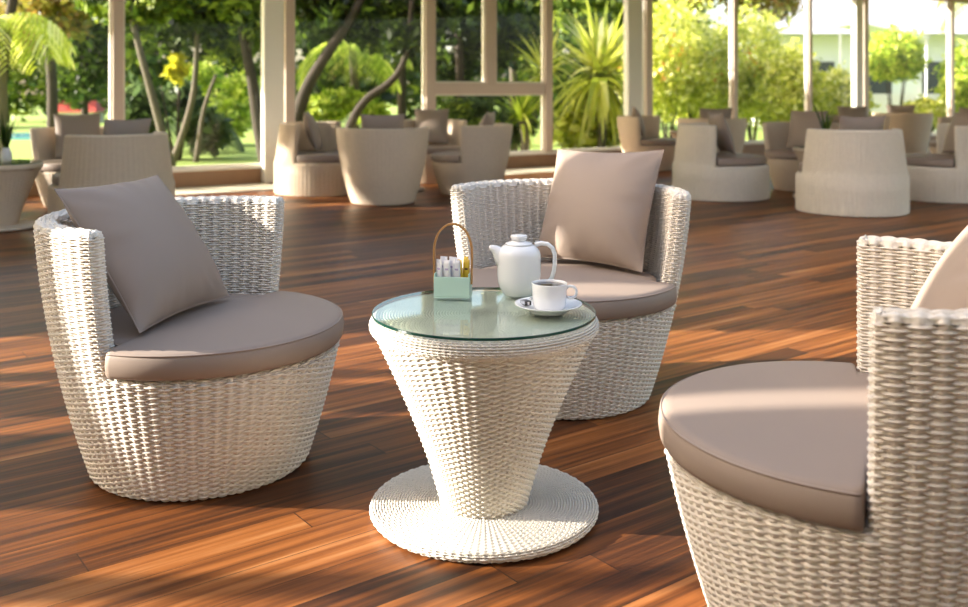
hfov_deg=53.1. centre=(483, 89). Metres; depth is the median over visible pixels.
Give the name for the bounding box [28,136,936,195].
wall
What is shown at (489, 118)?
throw pillow
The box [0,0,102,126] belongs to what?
tree
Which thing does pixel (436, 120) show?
throw pillow
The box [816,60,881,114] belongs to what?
shrub
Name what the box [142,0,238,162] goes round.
tree
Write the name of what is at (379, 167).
tub chair
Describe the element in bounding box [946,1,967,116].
window
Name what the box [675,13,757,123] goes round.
shrub
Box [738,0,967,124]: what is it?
house
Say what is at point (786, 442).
seat cushion
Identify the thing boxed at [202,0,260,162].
tree
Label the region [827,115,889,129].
tub chair
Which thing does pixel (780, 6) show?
tree
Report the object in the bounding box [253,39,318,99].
tree
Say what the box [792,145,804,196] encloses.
table
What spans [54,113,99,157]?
throw pillow
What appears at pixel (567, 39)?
tree
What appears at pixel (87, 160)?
barrel chair
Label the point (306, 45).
tree
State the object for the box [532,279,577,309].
coffee cup
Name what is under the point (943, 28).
palm
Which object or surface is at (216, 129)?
shrub
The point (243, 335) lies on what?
seat cushion
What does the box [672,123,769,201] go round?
barrel chair
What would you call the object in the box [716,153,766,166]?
seat cushion
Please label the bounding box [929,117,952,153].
tub chair
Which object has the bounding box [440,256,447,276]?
sachet
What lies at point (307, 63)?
palm
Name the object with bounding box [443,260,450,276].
sachet
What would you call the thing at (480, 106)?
shrub
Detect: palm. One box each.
[0,12,75,153]
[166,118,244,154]
[295,40,412,127]
[936,0,967,34]
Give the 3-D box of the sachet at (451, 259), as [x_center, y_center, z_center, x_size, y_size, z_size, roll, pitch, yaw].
[-0.089,0.516,2.694,0.022,0.104,0.008,0,0,34]
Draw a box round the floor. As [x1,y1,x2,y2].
[0,144,967,606]
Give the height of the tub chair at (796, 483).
0.738 m
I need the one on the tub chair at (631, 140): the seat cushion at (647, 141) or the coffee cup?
the seat cushion at (647, 141)
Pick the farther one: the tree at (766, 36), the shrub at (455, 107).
the tree at (766, 36)
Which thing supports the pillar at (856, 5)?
on the floor
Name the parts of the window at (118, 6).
frame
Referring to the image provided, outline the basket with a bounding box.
[433,223,472,298]
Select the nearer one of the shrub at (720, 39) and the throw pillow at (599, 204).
the throw pillow at (599, 204)
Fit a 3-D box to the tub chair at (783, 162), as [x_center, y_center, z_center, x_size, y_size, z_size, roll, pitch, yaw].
[3.538,0.730,10.716,0.902,0.736,0.866,0,0,28]
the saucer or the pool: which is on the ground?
the pool
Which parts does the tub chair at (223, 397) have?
backrest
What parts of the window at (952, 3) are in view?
frame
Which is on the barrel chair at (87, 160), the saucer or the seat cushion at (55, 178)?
the seat cushion at (55, 178)
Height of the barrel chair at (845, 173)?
0.750 m
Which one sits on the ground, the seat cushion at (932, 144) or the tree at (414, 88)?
the tree at (414, 88)
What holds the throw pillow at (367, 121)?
on the tub chair at (379, 167)
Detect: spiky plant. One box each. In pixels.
[488,74,553,150]
[510,27,540,81]
[533,0,669,147]
[553,14,586,127]
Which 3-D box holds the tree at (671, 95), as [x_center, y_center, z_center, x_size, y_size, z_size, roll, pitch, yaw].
[3.923,-0.570,20.477,2.266,3.609,2.621,0,0,30]
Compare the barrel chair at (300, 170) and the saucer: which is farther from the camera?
the barrel chair at (300, 170)
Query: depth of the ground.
22.25 m
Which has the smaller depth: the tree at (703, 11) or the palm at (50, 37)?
the palm at (50, 37)
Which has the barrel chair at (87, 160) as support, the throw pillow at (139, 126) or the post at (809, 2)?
the throw pillow at (139, 126)
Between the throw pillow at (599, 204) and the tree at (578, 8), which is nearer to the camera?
the throw pillow at (599, 204)
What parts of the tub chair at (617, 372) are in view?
backrest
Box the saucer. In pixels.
[515,297,581,315]
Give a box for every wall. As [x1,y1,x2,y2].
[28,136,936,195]
[869,94,958,131]
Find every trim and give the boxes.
[172,134,936,171]
[175,183,273,194]
[505,167,554,174]
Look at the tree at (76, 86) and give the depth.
20.74 m
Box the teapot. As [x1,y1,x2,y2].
[489,234,556,297]
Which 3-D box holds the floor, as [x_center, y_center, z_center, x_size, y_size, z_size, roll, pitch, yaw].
[4.112,1.160,9.864,21.372,0.120,27.729,0,0,0]
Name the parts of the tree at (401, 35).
crown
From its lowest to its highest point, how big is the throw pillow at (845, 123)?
0.424 m
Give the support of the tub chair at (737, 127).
on the floor
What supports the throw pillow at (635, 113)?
on the tub chair at (631, 140)
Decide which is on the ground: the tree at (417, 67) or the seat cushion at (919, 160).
the tree at (417, 67)
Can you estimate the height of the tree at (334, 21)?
3.348 m
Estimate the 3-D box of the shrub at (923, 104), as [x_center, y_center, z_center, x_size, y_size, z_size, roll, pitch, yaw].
[9.872,0.663,21.702,1.696,1.156,0.977,0,0,-37]
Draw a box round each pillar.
[261,0,282,182]
[624,0,642,115]
[851,0,862,106]
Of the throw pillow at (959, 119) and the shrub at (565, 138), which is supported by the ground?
the shrub at (565, 138)
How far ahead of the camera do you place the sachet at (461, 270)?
2.68 m
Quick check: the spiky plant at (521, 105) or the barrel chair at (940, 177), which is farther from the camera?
the spiky plant at (521, 105)
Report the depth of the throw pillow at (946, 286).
1.95 m
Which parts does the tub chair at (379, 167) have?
backrest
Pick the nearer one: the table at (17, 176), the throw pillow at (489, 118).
the table at (17, 176)
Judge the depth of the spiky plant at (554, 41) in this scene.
15.41 m
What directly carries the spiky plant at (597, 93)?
on the ground
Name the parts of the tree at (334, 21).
crown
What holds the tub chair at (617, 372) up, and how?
on the floor
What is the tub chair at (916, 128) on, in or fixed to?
on the floor
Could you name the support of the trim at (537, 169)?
attached to the wall at (235, 176)
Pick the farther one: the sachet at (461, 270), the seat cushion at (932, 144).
the seat cushion at (932, 144)
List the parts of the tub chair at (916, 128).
backrest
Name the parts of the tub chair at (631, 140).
backrest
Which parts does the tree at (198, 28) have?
crown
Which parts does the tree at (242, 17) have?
crown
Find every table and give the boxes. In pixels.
[0,159,42,231]
[369,287,598,563]
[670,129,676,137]
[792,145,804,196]
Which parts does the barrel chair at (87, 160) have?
backrest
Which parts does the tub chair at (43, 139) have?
backrest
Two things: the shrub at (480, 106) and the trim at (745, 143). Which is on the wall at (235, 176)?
the trim at (745, 143)
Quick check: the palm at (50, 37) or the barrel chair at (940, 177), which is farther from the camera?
the palm at (50, 37)
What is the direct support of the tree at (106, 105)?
on the ground
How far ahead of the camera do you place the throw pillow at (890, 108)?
15.28 m
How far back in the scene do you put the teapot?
2.67 m
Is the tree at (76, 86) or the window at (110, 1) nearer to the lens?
the window at (110, 1)
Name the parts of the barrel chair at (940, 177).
backrest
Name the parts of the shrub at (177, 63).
stem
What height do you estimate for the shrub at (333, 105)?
1.329 m
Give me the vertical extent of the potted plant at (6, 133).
0.411 m
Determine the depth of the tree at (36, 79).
36.98 m
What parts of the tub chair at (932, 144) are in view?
backrest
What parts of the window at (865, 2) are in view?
frame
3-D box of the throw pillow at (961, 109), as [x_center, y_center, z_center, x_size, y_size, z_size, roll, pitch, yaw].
[6.390,0.440,12.686,0.188,0.424,0.424,0,0,-32]
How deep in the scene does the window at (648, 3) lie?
15.12 m
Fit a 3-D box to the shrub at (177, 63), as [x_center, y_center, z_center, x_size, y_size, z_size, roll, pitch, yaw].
[-5.345,0.264,16.837,0.486,1.941,0.514,0,0,39]
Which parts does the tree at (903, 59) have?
stem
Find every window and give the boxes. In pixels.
[109,0,111,119]
[112,0,283,168]
[284,0,424,121]
[425,0,544,152]
[544,0,644,151]
[645,0,731,118]
[732,0,806,141]
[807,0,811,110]
[863,0,949,133]
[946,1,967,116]
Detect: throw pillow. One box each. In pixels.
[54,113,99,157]
[54,175,229,332]
[103,118,151,134]
[303,112,321,151]
[360,114,404,128]
[415,109,448,143]
[480,111,494,124]
[537,149,663,271]
[631,107,644,137]
[699,108,731,118]
[708,112,735,154]
[786,110,827,147]
[837,106,867,120]
[839,116,885,129]
[886,104,914,112]
[911,225,967,310]
[942,112,967,152]
[959,107,967,113]
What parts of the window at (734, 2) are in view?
frame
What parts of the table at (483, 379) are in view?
glass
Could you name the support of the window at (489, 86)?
in the wall at (235, 176)
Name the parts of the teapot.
spout, lid, handle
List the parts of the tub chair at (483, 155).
backrest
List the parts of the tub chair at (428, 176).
backrest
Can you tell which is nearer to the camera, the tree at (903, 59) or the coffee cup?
the coffee cup
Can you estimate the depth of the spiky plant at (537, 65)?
15.57 m
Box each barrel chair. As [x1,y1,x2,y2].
[47,131,174,213]
[274,121,347,196]
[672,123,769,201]
[795,128,909,217]
[906,123,967,203]
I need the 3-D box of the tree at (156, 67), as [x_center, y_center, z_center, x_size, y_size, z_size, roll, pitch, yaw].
[-11.334,-2.255,31.141,4.517,6.973,4.077,0,0,0]
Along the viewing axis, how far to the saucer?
2.47 m
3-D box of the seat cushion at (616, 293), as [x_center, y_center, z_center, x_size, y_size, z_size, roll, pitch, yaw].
[0.276,0.705,3.467,0.755,0.087,0.755,0,0,-33]
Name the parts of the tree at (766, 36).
stem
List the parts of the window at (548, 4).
frame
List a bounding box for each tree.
[0,0,65,121]
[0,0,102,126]
[3,0,17,84]
[7,60,13,108]
[34,3,108,114]
[46,4,108,114]
[73,0,208,166]
[100,35,207,101]
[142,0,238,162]
[182,43,260,97]
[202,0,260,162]
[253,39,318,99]
[295,0,467,121]
[295,29,412,117]
[335,40,421,119]
[344,0,440,127]
[371,70,455,118]
[415,0,537,99]
[465,52,517,113]
[497,23,591,128]
[509,0,563,150]
[553,0,684,35]
[563,27,623,106]
[615,0,728,137]
[654,4,716,116]
[680,0,803,25]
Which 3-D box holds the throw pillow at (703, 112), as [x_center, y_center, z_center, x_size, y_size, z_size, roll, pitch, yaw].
[2.961,0.440,12.437,0.428,0.424,0.189,0,0,0]
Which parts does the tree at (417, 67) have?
crown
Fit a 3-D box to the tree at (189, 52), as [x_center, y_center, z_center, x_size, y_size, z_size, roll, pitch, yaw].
[-10.775,-2.686,37.183,5.771,7.852,4.978,0,0,0]
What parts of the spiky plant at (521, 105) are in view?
stem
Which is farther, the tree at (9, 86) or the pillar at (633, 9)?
the tree at (9, 86)
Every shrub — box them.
[104,68,237,157]
[159,50,192,160]
[185,59,260,145]
[306,85,391,123]
[437,97,499,125]
[445,96,540,149]
[540,97,623,148]
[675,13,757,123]
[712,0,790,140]
[750,36,830,125]
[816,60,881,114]
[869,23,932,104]
[902,94,945,132]
[930,38,967,112]
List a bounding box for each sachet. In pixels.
[436,259,441,276]
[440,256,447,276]
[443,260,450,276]
[449,256,455,276]
[453,260,460,276]
[457,259,462,276]
[463,259,469,276]
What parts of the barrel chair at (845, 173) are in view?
backrest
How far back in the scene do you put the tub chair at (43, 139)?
9.17 m
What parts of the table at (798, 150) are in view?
glass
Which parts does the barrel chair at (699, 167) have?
backrest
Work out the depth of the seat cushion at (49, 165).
8.87 m
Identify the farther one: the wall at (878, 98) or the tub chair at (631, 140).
the wall at (878, 98)
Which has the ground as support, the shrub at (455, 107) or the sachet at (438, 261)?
the shrub at (455, 107)
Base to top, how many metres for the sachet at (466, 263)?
0.098 m
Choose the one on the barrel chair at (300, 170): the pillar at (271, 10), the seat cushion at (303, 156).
the seat cushion at (303, 156)
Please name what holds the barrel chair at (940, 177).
on the floor
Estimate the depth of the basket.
2.66 m
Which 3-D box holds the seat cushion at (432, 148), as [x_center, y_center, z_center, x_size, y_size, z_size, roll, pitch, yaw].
[-0.636,0.705,11.547,0.753,0.087,0.753,0,0,30]
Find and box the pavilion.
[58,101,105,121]
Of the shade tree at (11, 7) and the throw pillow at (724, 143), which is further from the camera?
the shade tree at (11, 7)
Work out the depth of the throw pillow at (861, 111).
13.76 m
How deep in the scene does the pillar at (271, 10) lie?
11.45 m
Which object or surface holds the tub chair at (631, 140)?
on the floor
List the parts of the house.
pane, pane, pane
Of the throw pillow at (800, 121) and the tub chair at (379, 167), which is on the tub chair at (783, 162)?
the throw pillow at (800, 121)
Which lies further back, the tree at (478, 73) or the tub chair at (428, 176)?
the tree at (478, 73)
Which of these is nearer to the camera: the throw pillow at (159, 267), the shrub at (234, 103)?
the throw pillow at (159, 267)
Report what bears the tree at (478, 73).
on the ground
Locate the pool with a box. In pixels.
[11,133,30,139]
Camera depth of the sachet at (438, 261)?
2.69 m
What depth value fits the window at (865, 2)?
18.37 m
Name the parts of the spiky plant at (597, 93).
stem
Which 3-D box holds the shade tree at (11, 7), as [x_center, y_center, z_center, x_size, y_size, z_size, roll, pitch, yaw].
[-6.472,-1.959,13.833,3.585,6.391,2.547,0,0,0]
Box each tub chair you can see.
[30,126,103,206]
[33,195,343,501]
[336,127,428,205]
[404,119,466,183]
[431,123,512,194]
[450,178,691,419]
[617,115,676,170]
[658,235,967,606]
[677,118,746,152]
[762,121,838,191]
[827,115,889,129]
[872,112,932,153]
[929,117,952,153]
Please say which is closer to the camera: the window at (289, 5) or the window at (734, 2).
the window at (289, 5)
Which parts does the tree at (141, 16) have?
crown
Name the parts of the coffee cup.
handle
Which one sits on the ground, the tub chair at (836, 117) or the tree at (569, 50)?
the tree at (569, 50)
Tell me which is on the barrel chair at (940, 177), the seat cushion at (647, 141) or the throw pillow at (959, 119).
the throw pillow at (959, 119)
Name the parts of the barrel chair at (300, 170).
backrest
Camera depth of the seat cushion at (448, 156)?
10.03 m
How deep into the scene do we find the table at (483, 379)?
2.37 m
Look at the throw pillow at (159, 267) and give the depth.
2.76 m
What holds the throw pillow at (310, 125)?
on the barrel chair at (300, 170)
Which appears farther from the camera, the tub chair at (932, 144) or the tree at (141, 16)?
the tree at (141, 16)
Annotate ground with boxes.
[7,101,763,165]
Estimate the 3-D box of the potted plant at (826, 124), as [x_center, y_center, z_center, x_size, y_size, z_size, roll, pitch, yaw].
[3.479,0.337,9.843,0.214,0.472,0.271,0,0,0]
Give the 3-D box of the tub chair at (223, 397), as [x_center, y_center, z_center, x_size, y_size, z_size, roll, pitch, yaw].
[-0.855,0.730,2.889,0.871,0.738,0.904,0,0,21]
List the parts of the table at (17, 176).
glass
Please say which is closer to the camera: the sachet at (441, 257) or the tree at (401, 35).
the sachet at (441, 257)
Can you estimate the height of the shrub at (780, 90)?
2.421 m
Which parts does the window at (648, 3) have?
frame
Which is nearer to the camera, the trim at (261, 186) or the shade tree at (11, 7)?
the trim at (261, 186)
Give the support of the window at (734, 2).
in the wall at (235, 176)
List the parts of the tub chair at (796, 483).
backrest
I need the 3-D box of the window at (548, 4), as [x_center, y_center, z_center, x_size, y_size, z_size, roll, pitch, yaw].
[1.681,-0.480,14.554,1.996,2.740,0.110,0,0,-35]
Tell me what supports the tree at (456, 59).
on the ground
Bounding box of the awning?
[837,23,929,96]
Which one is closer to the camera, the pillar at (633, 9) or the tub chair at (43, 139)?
the tub chair at (43, 139)
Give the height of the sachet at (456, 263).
0.098 m
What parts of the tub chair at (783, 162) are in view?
backrest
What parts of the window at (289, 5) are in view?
frame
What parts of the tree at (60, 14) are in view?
crown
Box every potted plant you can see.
[0,111,19,162]
[685,102,698,118]
[812,102,834,129]
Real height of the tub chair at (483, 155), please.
0.736 m
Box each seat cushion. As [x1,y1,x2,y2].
[40,159,61,171]
[51,172,59,185]
[105,291,343,380]
[297,150,339,162]
[427,144,460,154]
[431,151,460,162]
[462,260,676,320]
[641,137,676,145]
[658,361,868,531]
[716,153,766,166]
[764,149,797,159]
[906,153,954,167]
[929,140,936,147]
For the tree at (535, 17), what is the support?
on the ground
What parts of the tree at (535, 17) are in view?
crown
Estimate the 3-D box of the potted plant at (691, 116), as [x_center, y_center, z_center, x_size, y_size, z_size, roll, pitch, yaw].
[3.017,0.362,13.943,0.244,0.421,0.102,0,0,21]

